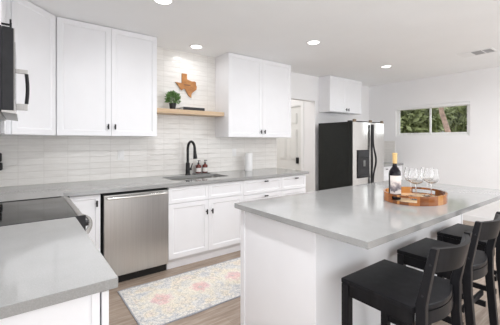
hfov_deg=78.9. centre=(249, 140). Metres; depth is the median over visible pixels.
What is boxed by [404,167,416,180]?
bowl
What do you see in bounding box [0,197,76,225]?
cooktop
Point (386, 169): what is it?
base cabinet
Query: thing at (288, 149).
door
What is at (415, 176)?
bowl
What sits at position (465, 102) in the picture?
window frame
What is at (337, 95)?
upper cabinet
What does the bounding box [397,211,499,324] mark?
bar stool
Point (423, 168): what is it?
wine glass
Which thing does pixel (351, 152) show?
refrigerator
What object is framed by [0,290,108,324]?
base cabinet
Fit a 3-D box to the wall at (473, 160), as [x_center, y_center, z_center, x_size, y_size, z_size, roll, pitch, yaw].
[4.208,0.086,4.572,0.120,2.535,5.460,0,0,-37]
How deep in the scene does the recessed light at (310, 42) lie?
3.63 m
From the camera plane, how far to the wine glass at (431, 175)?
2.21 m
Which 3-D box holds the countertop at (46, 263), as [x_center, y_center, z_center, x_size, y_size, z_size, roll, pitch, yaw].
[-0.971,0.457,1.186,0.629,0.035,0.982,0,0,-37]
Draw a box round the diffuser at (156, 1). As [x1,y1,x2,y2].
[155,0,170,3]
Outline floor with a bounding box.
[109,220,499,324]
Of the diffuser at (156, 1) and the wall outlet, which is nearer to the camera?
the diffuser at (156, 1)
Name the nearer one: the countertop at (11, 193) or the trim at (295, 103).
the countertop at (11, 193)
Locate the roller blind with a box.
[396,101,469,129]
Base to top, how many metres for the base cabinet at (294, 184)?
0.878 m
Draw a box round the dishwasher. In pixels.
[100,188,167,282]
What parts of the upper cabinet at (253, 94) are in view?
door, door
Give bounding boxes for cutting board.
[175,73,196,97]
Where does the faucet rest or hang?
on the countertop at (11, 193)
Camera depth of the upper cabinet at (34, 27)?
2.62 m
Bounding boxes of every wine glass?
[404,167,416,195]
[408,169,423,199]
[421,167,432,196]
[424,168,438,196]
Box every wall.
[0,47,368,191]
[291,100,309,191]
[369,66,499,218]
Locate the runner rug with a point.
(167, 300)
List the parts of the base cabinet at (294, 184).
door, drawer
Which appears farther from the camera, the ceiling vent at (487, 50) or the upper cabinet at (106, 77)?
the ceiling vent at (487, 50)
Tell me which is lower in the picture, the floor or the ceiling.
the floor
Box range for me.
[0,196,92,233]
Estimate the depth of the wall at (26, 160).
3.89 m
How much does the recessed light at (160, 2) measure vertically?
0.008 m
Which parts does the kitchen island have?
corner post, corner post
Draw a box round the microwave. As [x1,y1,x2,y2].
[0,25,29,120]
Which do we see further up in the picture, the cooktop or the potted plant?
the potted plant
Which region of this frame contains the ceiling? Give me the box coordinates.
[27,0,499,86]
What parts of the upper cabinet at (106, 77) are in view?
door, door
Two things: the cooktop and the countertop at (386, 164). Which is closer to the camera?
the cooktop
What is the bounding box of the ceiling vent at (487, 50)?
[457,47,497,57]
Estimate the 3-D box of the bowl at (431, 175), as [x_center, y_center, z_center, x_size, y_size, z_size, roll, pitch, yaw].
[1.338,0.259,2.242,0.101,0.108,0.101,0,0,-37]
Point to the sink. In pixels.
(208, 176)
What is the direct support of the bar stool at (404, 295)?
on the floor
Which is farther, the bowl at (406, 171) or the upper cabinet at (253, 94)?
the upper cabinet at (253, 94)
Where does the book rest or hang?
on the floating shelf
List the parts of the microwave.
door, panel, handle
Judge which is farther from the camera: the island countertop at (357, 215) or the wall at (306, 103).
the wall at (306, 103)
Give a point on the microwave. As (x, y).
(8, 106)
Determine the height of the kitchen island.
0.878 m
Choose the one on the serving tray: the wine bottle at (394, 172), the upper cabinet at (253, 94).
the wine bottle at (394, 172)
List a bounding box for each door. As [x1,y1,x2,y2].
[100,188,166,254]
[277,106,300,170]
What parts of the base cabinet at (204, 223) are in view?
false drawer, door, false drawer, door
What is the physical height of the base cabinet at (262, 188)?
0.878 m
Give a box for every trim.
[291,101,303,170]
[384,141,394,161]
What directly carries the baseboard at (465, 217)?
attached to the wall at (473, 160)
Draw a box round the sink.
[170,176,216,179]
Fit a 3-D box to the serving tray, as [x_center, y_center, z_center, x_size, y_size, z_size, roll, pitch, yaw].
[1.231,0.407,2.275,0.514,0.062,0.414,0,0,-37]
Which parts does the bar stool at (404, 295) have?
leg, leg, seat, leg, rail, leg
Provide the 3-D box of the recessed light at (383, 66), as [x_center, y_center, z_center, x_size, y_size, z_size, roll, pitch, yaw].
[2.155,-1.177,4.807,0.184,0.008,0.184,0,0,-37]
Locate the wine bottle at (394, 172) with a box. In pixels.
[389,153,400,199]
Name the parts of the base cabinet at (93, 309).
drawer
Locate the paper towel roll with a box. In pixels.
[245,153,251,170]
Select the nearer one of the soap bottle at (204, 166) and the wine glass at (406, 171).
the wine glass at (406, 171)
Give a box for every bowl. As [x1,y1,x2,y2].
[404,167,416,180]
[408,169,423,183]
[424,168,438,183]
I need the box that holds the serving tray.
[383,187,447,205]
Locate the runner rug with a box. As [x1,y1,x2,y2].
[117,257,240,324]
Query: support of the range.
on the floor
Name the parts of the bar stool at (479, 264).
leg, seat, leg, rail, leg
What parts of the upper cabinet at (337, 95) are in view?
door, door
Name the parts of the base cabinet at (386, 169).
drawer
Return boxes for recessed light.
[152,0,173,5]
[189,44,203,48]
[306,40,320,44]
[380,65,392,67]
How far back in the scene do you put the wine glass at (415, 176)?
2.18 m
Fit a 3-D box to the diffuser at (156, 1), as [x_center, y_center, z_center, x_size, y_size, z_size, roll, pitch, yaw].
[-0.728,-1.178,2.548,0.130,0.004,0.130,0,0,-37]
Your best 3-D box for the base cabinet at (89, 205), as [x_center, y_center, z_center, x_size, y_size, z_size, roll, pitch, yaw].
[-1.886,0.914,2.672,0.951,0.878,0.939,0,0,-37]
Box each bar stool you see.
[341,231,471,324]
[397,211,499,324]
[437,223,499,300]
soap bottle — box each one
[196,160,200,172]
[202,160,207,172]
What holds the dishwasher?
on the floor
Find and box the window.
[397,105,469,135]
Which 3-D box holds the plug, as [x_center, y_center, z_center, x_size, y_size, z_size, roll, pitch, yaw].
[-2.374,0.196,2.862,0.070,0.165,0.049,0,0,-37]
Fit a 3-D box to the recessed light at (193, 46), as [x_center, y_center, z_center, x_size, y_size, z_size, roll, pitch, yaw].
[-0.670,-1.177,3.799,0.184,0.008,0.184,0,0,-37]
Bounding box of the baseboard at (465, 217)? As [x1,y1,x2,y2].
[463,214,493,221]
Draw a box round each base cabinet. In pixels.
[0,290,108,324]
[69,194,99,250]
[166,180,242,269]
[243,177,281,201]
[281,174,305,195]
[384,165,401,180]
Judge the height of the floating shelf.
0.052 m
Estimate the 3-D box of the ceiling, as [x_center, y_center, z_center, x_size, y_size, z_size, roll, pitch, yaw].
[1.146,-1.242,3.112,6.770,0.120,7.200,0,0,-37]
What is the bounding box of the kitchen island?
[241,210,462,324]
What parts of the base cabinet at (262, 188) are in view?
drawer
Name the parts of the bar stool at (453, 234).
leg, seat, leg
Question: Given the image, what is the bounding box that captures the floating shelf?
[157,108,223,116]
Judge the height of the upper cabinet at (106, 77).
1.126 m
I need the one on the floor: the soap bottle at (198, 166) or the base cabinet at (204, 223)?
the base cabinet at (204, 223)
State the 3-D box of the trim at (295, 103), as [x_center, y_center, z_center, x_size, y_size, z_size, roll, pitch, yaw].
[0.785,0.288,6.186,0.116,2.130,0.930,0,0,-37]
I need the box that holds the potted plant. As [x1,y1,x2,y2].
[164,90,180,108]
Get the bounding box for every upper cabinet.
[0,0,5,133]
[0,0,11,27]
[0,0,55,135]
[56,17,156,136]
[215,52,290,137]
[319,75,361,114]
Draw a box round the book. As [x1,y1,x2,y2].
[180,107,204,110]
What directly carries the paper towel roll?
on the countertop at (11, 193)
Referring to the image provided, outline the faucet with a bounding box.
[185,140,196,174]
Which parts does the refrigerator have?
freezer door, handle, handle, fridge door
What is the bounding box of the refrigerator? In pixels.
[318,119,383,190]
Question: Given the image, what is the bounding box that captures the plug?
[0,153,2,170]
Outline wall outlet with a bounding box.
[118,150,123,159]
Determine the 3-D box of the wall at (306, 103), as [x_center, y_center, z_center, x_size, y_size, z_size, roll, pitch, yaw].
[0.707,0.086,6.320,0.120,2.535,1.540,0,0,-37]
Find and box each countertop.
[0,168,308,201]
[0,217,117,318]
[234,180,499,249]
[384,162,402,166]
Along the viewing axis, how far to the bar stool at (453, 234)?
2.29 m

